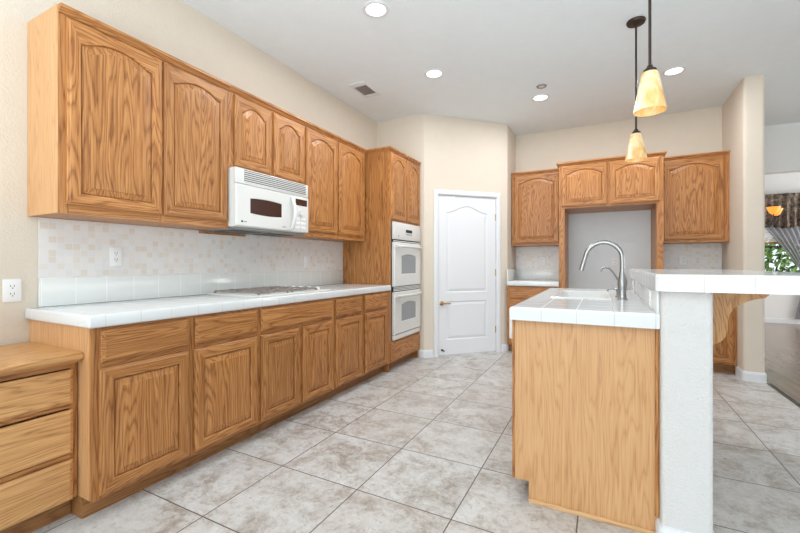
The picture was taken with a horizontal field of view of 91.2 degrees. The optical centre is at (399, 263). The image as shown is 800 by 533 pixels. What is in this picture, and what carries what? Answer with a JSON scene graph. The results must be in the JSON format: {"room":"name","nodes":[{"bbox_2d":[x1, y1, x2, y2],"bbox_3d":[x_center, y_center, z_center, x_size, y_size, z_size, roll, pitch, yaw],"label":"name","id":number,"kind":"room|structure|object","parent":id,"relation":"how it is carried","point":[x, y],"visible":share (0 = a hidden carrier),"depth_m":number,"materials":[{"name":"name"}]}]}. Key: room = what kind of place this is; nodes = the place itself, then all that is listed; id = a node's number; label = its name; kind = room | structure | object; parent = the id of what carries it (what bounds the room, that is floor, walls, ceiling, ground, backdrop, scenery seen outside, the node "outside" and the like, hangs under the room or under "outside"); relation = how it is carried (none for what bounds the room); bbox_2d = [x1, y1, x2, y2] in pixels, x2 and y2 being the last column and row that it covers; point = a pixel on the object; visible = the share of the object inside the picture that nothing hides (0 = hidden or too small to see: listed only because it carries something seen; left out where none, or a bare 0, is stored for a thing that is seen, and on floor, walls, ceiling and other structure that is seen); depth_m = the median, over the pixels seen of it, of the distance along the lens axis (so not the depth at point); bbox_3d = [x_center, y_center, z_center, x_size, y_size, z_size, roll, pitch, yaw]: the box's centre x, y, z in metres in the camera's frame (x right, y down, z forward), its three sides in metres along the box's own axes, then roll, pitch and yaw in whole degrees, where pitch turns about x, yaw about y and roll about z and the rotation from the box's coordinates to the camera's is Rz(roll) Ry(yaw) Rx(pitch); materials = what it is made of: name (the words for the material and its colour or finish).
{"room":"kitchen","nodes":[
{"label":"kitchen","id":0,"kind":"room"},
{"bbox_2d":[0,0,376,345],"bbox_3d":[-2.270,-0.345,1.487,0.100,3.030,8.550,0,0,27],"label":"wall","id":1,"kind":"structure","parent":0,"point":[175,28],"depth_m":2.44,"materials":[{"name":"beige paint"}]},
{"bbox_2d":[2,279,21,302],"bbox_3d":[-1.956,0.136,1.975,0.009,0.116,0.072,0,0,27],"label":"electrical outlet","id":2,"kind":"object","parent":1,"relation":"attached to","point":[11,288],"visible":1,"depth_m":1.97,"materials":[{"name":"white plastic"}]},
{"bbox_2d":[8,284,16,289],"bbox_3d":[-1.954,0.117,1.974,0.003,0.029,0.034,0,0,27],"label":"receptacle","id":3,"kind":"object","parent":2,"relation":"attached to","point":[10,286],"depth_m":1.97,"materials":[{"name":"white plastic"}]},
{"bbox_2d":[8,291,16,296],"bbox_3d":[-1.954,0.155,1.974,0.003,0.029,0.034,0,0,27],"label":"receptacle","id":4,"kind":"object","parent":2,"relation":"attached to","point":[10,293],"depth_m":1.97,"materials":[{"name":"white plastic"}]},
{"bbox_2d":[27,2,230,229],"bbox_3d":[-1.555,-0.748,2.379,0.346,1.005,0.968,0,0,27],"label":"upper cabinet","id":5,"kind":"object","parent":1,"relation":"attached to","point":[121,129],"visible":1,"depth_m":2.10,"materials":[{"name":"brown wood"}]},
{"bbox_2d":[38,217,342,306],"bbox_3d":[-1.280,-0.006,3.270,0.012,0.473,2.718,0,0,27],"label":"tile backsplash","id":6,"kind":"structure","parent":1,"relation":"attached to","point":[158,262],"depth_m":2.64,"materials":[{"name":"tile"}]},
{"bbox_2d":[109,247,121,265],"bbox_3d":[-1.732,-0.042,2.387,0.009,0.116,0.072,0,0,27],"label":"electrical outlet","id":7,"kind":"object","parent":6,"relation":"attached to","point":[115,253],"visible":1,"depth_m":2.38,"materials":[{"name":"white plastic"}]},
{"bbox_2d":[304,256,308,267],"bbox_3d":[-0.935,-0.015,3.923,0.010,0.116,0.072,0,0,27],"label":"light switch","id":8,"kind":"object","parent":6,"relation":"attached to","point":[306,258],"visible":1,"depth_m":3.92,"materials":[{"name":"white plastic"}]},
{"bbox_2d":[228,84,306,183],"bbox_3d":[-1.150,-0.963,3.158,0.346,0.574,0.788,0,0,27],"label":"upper cabinet","id":9,"kind":"object","parent":1,"relation":"attached to","point":[266,138],"visible":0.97,"depth_m":3.01,"materials":[{"name":"brown wood"}]},
{"bbox_2d":[199,166,307,236],"bbox_3d":[-1.111,-0.448,3.119,0.447,0.452,0.761,0,0,27],"label":"microwave","id":10,"kind":"object","parent":9,"relation":"attached to","point":[258,203],"visible":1,"depth_m":2.97,"materials":[{"name":"white plastic"}]},
{"bbox_2d":[277,121,366,241],"bbox_3d":[-0.744,-0.748,3.943,0.346,1.005,0.980,0,0,27],"label":"upper cabinet","id":11,"kind":"object","parent":1,"relation":"attached to","point":[334,166],"visible":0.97,"depth_m":3.79,"materials":[{"name":"brown wood"}]},
{"bbox_2d":[31,322,799,532],"bbox_3d":[2.993,1.200,2.025,8.950,0.060,14.350,0,0,27],"label":"floor","id":12,"kind":"structure","parent":0,"point":[421,445],"depth_m":2.23,"materials":[{"name":"tile"}]},
{"bbox_2d":[0,342,83,532],"bbox_3d":[-2.025,0.787,1.229,0.539,0.766,1.517,0,0,27],"label":"drawer cabinet","id":13,"kind":"object","parent":12,"relation":"on","point":[38,382],"visible":1,"depth_m":1.68,"materials":[{"name":"brown wood"}]},
{"bbox_2d":[29,307,258,518],"bbox_3d":[-1.424,0.730,2.313,0.642,0.880,0.955,0,0,27],"label":"base cabinet","id":14,"kind":"object","parent":12,"relation":"on","point":[157,399],"visible":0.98,"depth_m":1.99,"materials":[{"name":"brown wood"}]},
{"bbox_2d":[25,284,390,328],"bbox_3d":[-1.014,0.260,3.102,0.640,0.060,2.773,0,0,27],"label":"countertop","id":15,"kind":"structure","parent":14,"relation":"on","point":[114,313],"depth_m":2.19,"materials":[{"name":"white tile"}]},
{"bbox_2d":[208,286,330,297],"bbox_3d":[-0.995,0.212,3.084,0.525,0.035,0.770,0,0,27],"label":"cooktop","id":16,"kind":"object","parent":15,"relation":"in","point":[258,292],"visible":1,"depth_m":2.91,"materials":[{"name":"white ceramic"}]},
{"bbox_2d":[249,298,332,436],"bbox_3d":[-1.019,0.730,3.094,0.642,0.880,0.805,0,0,27],"label":"base cabinet","id":17,"kind":"object","parent":12,"relation":"on","point":[296,339],"visible":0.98,"depth_m":2.88,"materials":[{"name":"brown wood"}]},
{"bbox_2d":[325,291,389,399],"bbox_3d":[-0.605,0.730,3.893,0.642,0.880,0.995,0,0,27],"label":"base cabinet","id":18,"kind":"object","parent":12,"relation":"on","point":[361,323],"visible":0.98,"depth_m":3.65,"materials":[{"name":"brown wood"}]},
{"bbox_2d":[343,146,420,371],"bbox_3d":[-0.201,-0.040,4.663,0.646,2.420,0.801,0,0,27],"label":"tall cabinet","id":19,"kind":"object","parent":12,"relation":"on","point":[392,177],"visible":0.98,"depth_m":4.31,"materials":[{"name":"brown wood"}]},
{"bbox_2d":[391,221,421,340],"bbox_3d":[-0.127,0.190,4.646,0.657,1.290,0.685,0,0,27],"label":"double wall oven","id":20,"kind":"object","parent":19,"relation":"in","point":[405,238],"visible":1,"depth_m":4.45,"materials":[{"name":"white metal"}]},
{"bbox_2d":[507,285,558,350],"bbox_3d":[1.833,0.730,5.290,0.639,0.880,0.614,0,0,27],"label":"base cabinet","id":21,"kind":"object","parent":12,"relation":"on","point":[515,294],"visible":0.11,"depth_m":5.10,"materials":[{"name":"brown wood"}]},
{"bbox_2d":[507,279,558,286],"bbox_3d":[1.831,0.260,5.285,0.637,0.060,0.626,0,0,27],"label":"countertop","id":22,"kind":"structure","parent":21,"relation":"on","point":[518,282],"depth_m":5.03,"materials":[{"name":"white tile"}]},
{"bbox_2d":[512,320,658,532],"bbox_3d":[1.197,0.724,2.538,0.637,0.893,1.632,0,0,27],"label":"base cabinet","id":23,"kind":"object","parent":12,"relation":"on","point":[585,398],"visible":0.89,"depth_m":1.80,"materials":[{"name":"brown wood"}]},
{"bbox_2d":[509,320,511,338],"bbox_3d":[0.966,0.673,2.123,0.608,0.774,0.614,0,0,27],"label":"dishwasher","id":24,"kind":"object","parent":23,"relation":"in","point":[510,321],"visible":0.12,"depth_m":1.99,"materials":[{"name":"white metal"}]},
{"bbox_2d":[509,288,659,328],"bbox_3d":[1.205,0.245,2.539,0.624,0.064,1.682,0,0,27],"label":"countertop","id":25,"kind":"structure","parent":23,"relation":"on","point":[633,312],"depth_m":1.86,"materials":[{"name":"white tile"}]},
{"bbox_2d":[550,290,612,299],"bbox_3d":[1.258,0.307,2.693,0.348,0.202,0.698,0,0,27],"label":"sink","id":26,"kind":"object","parent":25,"relation":"in","point":[582,294],"visible":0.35,"depth_m":2.95,"materials":[{"name":"white ceramic"}]},
{"bbox_2d":[579,240,627,299],"bbox_3d":[1.227,0.036,2.370,0.263,0.354,0.075,0,0,27],"label":"faucet","id":27,"kind":"object","parent":25,"relation":"on","point":[622,280],"visible":1,"depth_m":2.31,"materials":[{"name":"silver metal"}]},
{"bbox_2d":[600,266,617,279],"bbox_3d":[1.439,0.116,2.656,0.150,0.194,0.044,0,0,27],"label":"water tap","id":28,"kind":"object","parent":25,"relation":"on","point":[602,268],"visible":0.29,"depth_m":2.66,"materials":[{"name":"silver metal"}]},
{"bbox_2d":[606,288,617,296],"bbox_3d":[1.371,0.184,2.511,0.085,0.058,0.036,0,0,27],"label":"soap dispenser","id":29,"kind":"object","parent":25,"relation":"on","point":[608,289],"visible":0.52,"depth_m":2.50,"materials":[{"name":"silver metal"}]},
{"bbox_2d":[556,151,666,287],"bbox_3d":[2.599,-0.040,4.888,1.146,2.420,0.626,0,0,27],"label":"tall cabinet","id":30,"kind":"object","parent":12,"relation":"on","point":[609,184],"visible":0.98,"depth_m":4.63,"materials":[{"name":"brown wood"}]},
{"bbox_2d":[713,307,736,372],"bbox_3d":[3.370,0.730,4.493,0.644,0.880,0.614,0,0,27],"label":"base cabinet","id":31,"kind":"object","parent":12,"relation":"on","point":[725,351],"visible":0.24,"depth_m":4.11,"materials":[{"name":"brown wood"}]},
{"bbox_2d":[767,383,799,407],"bbox_3d":[1.514,1.167,-0.199,0.040,0.006,9.040,0,0,27],"label":"trim","id":32,"kind":"structure","parent":12,"relation":"on","point":[795,402],"depth_m":3.48,"materials":[{"name":"grey metal"}]},
{"bbox_2d":[377,114,514,356],"bbox_3d":[0.772,-0.345,5.300,2.132,3.030,0.563,0,0,-17],"label":"wall","id":33,"kind":"structure","parent":0,"point":[459,154],"depth_m":5.01,"materials":[{"name":"beige paint"}]},
{"bbox_2d":[419,350,433,357],"bbox_3d":[0.329,1.123,4.869,0.178,0.095,0.043,0,0,-4],"label":"baseboard","id":34,"kind":"structure","parent":33,"relation":"attached to","point":[422,353],"depth_m":4.86,"materials":[{"name":"white paint"}]},
{"bbox_2d":[434,189,500,356],"bbox_3d":[0.870,0.119,5.075,0.962,2.101,0.148,0,0,-18],"label":"door","id":35,"kind":"structure","parent":33,"relation":"in","point":[467,224],"depth_m":5.06,"materials":[{"name":"white paint"}]},
{"bbox_2d":[501,344,508,351],"bbox_3d":[1.403,1.123,5.205,0.112,0.095,0.046,0,0,-23],"label":"baseboard","id":36,"kind":"structure","parent":33,"relation":"attached to","point":[504,347],"depth_m":5.20,"materials":[{"name":"white paint"}]},
{"bbox_2d":[507,246,558,280],"bbox_3d":[1.835,-0.006,5.294,0.637,0.473,0.609,0,0,27],"label":"tile backsplash","id":37,"kind":"structure","parent":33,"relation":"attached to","point":[528,266],"depth_m":5.56,"materials":[{"name":"tile"}]},
{"bbox_2d":[540,257,545,264],"bbox_3d":[2.018,-0.035,5.529,0.072,0.116,0.009,0,0,27],"label":"electrical outlet","id":38,"kind":"object","parent":37,"relation":"attached to","point":[542,259],"visible":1,"depth_m":5.53,"materials":[{"name":"white plastic"}]},
{"bbox_2d":[181,0,799,135],"bbox_3d":[2.993,-1.910,2.025,8.950,0.100,14.350,0,0,27],"label":"ceiling","id":39,"kind":"structure","parent":0,"point":[493,56],"depth_m":3.45,"materials":[{"name":"paint"}]},
{"bbox_2d":[348,81,381,97],"bbox_3d":[-0.370,-1.854,4.185,0.210,0.012,0.350,0,0,27],"label":"ceiling vent","id":40,"kind":"object","parent":39,"relation":"in","point":[365,89],"visible":1,"depth_m":4.17,"materials":[{"name":"white metal"}]},
{"bbox_2d":[363,1,388,17],"bbox_3d":[-0.176,-1.856,2.867,0.196,0.008,0.196,0,0,27],"label":"recessed light","id":41,"kind":"object","parent":39,"relation":"in","point":[373,9],"visible":1,"depth_m":2.86,"materials":[{"name":"white paint"}]},
{"bbox_2d":[424,69,443,78],"bbox_3d":[0.333,-1.856,3.833,0.196,0.008,0.196,0,0,27],"label":"recessed light","id":42,"kind":"object","parent":39,"relation":"in","point":[431,73],"visible":1,"depth_m":3.83,"materials":[{"name":"white paint"}]},
{"bbox_2d":[531,94,549,101],"bbox_3d":[1.574,-1.856,4.387,0.196,0.008,0.196,0,0,27],"label":"recessed light","id":43,"kind":"object","parent":39,"relation":"in","point":[540,97],"visible":1,"depth_m":4.38,"materials":[{"name":"white paint"}]},
{"bbox_2d":[536,84,546,88],"bbox_3d":[1.483,-1.855,4.103,0.104,0.010,0.104,0,0,27],"label":"sprinkler cover","id":44,"kind":"object","parent":39,"relation":"attached to","point":[540,86],"visible":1,"depth_m":4.10,"materials":[{"name":"grey metal"}]},
{"bbox_2d":[625,16,646,162],"bbox_3d":[1.811,-1.327,3.004,0.149,1.066,0.149,0,0,27],"label":"pendant light","id":45,"kind":"object","parent":39,"relation":"hanging from","point":[636,152],"visible":1,"depth_m":2.98,"materials":[{"name":"beige glass"}]},
{"bbox_2d":[633,0,666,116],"bbox_3d":[1.286,-1.321,2.014,0.149,1.078,0.149,0,0,27],"label":"pendant light","id":46,"kind":"object","parent":39,"relation":"hanging from","point":[650,99],"visible":1,"depth_m":1.99,"materials":[{"name":"beige glass"}]},
{"bbox_2d":[662,66,686,75],"bbox_3d":[2.647,-1.856,3.783,0.196,0.008,0.196,0,0,27],"label":"recessed light","id":47,"kind":"object","parent":39,"relation":"in","point":[676,70],"visible":1,"depth_m":3.78,"materials":[{"name":"white paint"}]},
{"bbox_2d":[765,206,782,226],"bbox_3d":[6.006,-1.210,6.597,0.702,1.300,0.687,0,0,27],"label":"chandelier","id":48,"kind":"object","parent":39,"relation":"hanging from","point":[774,210],"visible":0.3,"depth_m":6.30,"materials":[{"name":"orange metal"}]},
{"bbox_2d":[515,106,721,289],"bbox_3d":[2.767,-0.345,5.211,2.385,3.030,0.101,0,0,27],"label":"wall","id":49,"kind":"structure","parent":0,"point":[697,131],"depth_m":5.15,"materials":[{"name":"beige paint"}]},
{"bbox_2d":[511,168,558,246],"bbox_3d":[1.898,-0.748,5.415,0.639,1.005,0.337,0,0,27],"label":"upper cabinet","id":50,"kind":"object","parent":49,"relation":"attached to","point":[535,194],"visible":0.94,"depth_m":5.27,"materials":[{"name":"brown wood"}]},
{"bbox_2d":[612,258,617,265],"bbox_3d":[2.815,-0.020,5.124,0.072,0.116,0.009,0,0,27],"label":"electrical outlet","id":51,"kind":"object","parent":49,"relation":"attached to","point":[614,260],"visible":1,"depth_m":5.12,"materials":[{"name":"white plastic"}]},
{"bbox_2d":[664,243,721,268],"bbox_3d":[3.373,-0.006,4.497,0.642,0.473,0.609,0,0,27],"label":"tile backsplash","id":52,"kind":"structure","parent":49,"relation":"attached to","point":[699,255],"depth_m":4.74,"materials":[{"name":"tile"}]},
{"bbox_2d":[680,255,686,264],"bbox_3d":[3.459,-0.043,4.782,0.072,0.116,0.009,0,0,27],"label":"electrical outlet","id":53,"kind":"object","parent":52,"relation":"attached to","point":[683,258],"visible":1,"depth_m":4.78,"materials":[{"name":"white plastic"}]},
{"bbox_2d":[664,150,729,243],"bbox_3d":[3.435,-0.748,4.618,0.644,1.005,0.337,0,0,27],"label":"upper cabinet","id":54,"kind":"object","parent":49,"relation":"attached to","point":[696,186],"visible":0.92,"depth_m":4.46,"materials":[{"name":"brown wood"}]},
{"bbox_2d":[659,291,712,532],"bbox_3d":[1.549,0.641,2.331,0.176,1.057,1.675,0,0,27],"label":"wall","id":55,"kind":"structure","parent":0,"point":[686,318],"depth_m":1.59,"materials":[{"name":"white paint"}]},
{"bbox_2d":[632,279,659,313],"bbox_3d":[1.473,0.163,2.390,0.012,0.100,1.640,0,0,27],"label":"tile backsplash","id":56,"kind":"structure","parent":55,"relation":"attached to","point":[642,291],"depth_m":2.00,"materials":[{"name":"white tile"}]},
{"bbox_2d":[649,289,651,308],"bbox_3d":[1.183,0.167,1.853,0.009,0.088,0.072,0,0,27],"label":"electrical outlet","id":57,"kind":"object","parent":56,"relation":"attached to","point":[650,290],"visible":1,"depth_m":1.82,"materials":[{"name":"white plastic"}]},
{"bbox_2d":[655,518,713,532],"bbox_3d":[1.545,1.129,2.324,0.208,0.083,1.691,0,0,27],"label":"baseboard","id":58,"kind":"structure","parent":55,"relation":"attached to","point":[659,528],"depth_m":1.62,"materials":[{"name":"white paint"}]},
{"bbox_2d":[629,269,799,294],"bbox_3d":[1.761,0.079,2.255,0.669,0.069,1.815,0,0,27],"label":"countertop","id":59,"kind":"structure","parent":55,"relation":"on","point":[672,280],"depth_m":1.54,"materials":[{"name":"white tile"}]},
{"bbox_2d":[713,293,769,344],"bbox_3d":[1.500,0.245,1.771,0.252,0.263,0.045,0,0,27],"label":"corbel","id":60,"kind":"object","parent":55,"relation":"attached to","point":[723,303],"visible":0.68,"depth_m":1.76,"materials":[{"name":"brown wood"}]},
{"bbox_2d":[722,74,764,373],"bbox_3d":[4.704,-0.345,6.181,0.167,3.030,5.195,0,0,27],"label":"wall","id":61,"kind":"structure","parent":0,"point":[743,112],"depth_m":3.90,"materials":[{"name":"beige paint"}]},
{"bbox_2d":[736,366,765,382],"bbox_3d":[3.953,1.123,4.732,0.195,0.095,1.959,0,0,27],"label":"baseboard","id":62,"kind":"object","parent":61,"relation":"attached to","point":[743,375],"visible":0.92,"depth_m":3.88,"materials":[{"name":"white paint"}]},
{"bbox_2d":[765,122,799,174],"bbox_3d":[6.636,-1.545,4.528,4.786,0.630,0.150,0,0,27],"label":"wall header","id":63,"kind":"structure","parent":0,"point":[782,142],"depth_m":5.23,"materials":[{"name":"white paint"}]},
{"bbox_2d":[765,172,799,318],"bbox_3d":[8.048,-0.345,7.429,4.950,3.030,0.100,0,0,27],"label":"wall","id":64,"kind":"structure","parent":0,"point":[776,305],"depth_m":7.66,"materials":[{"name":"white paint"}]},
{"bbox_2d":[765,193,799,227],"bbox_3d":[7.666,-1.015,7.403,2.706,0.670,0.099,0,0,27],"label":"valance","id":65,"kind":"object","parent":64,"relation":"attached to","point":[789,217],"visible":0.32,"depth_m":7.52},
{"bbox_2d":[765,224,799,318],"bbox_3d":[7.529,0.090,7.569,1.000,1.960,0.044,0,0,27],"label":"sheer curtain","id":66,"kind":"object","parent":65,"relation":"hanging from","point":[788,239],"visible":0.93,"depth_m":7.56,"materials":[{"name":"grey fabric"}]},
{"bbox_2d":[765,228,799,272],"bbox_3d":[7.747,-0.315,7.554,2.280,1.230,0.115,0,0,27],"label":"window","id":67,"kind":"structure","parent":64,"relation":"in","point":[777,259],"depth_m":7.73,"materials":[{"name":"white paint"}]},
{"bbox_2d":[765,229,778,243],"bbox_3d":[7.742,-0.642,7.544,2.080,0.514,0.016,0,0,27],"label":"window blind","id":68,"kind":"object","parent":67,"relation":"attached to","point":[768,241],"visible":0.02,"depth_m":7.76,"materials":[{"name":"white plastic"}]},
{"bbox_2d":[765,318,799,323],"bbox_3d":[8.106,1.123,7.335,4.760,0.095,0.014,0,0,27],"label":"baseboard","id":69,"kind":"structure","parent":64,"relation":"attached to","point":[767,320],"depth_m":7.65,"materials":[{"name":"white paint"}]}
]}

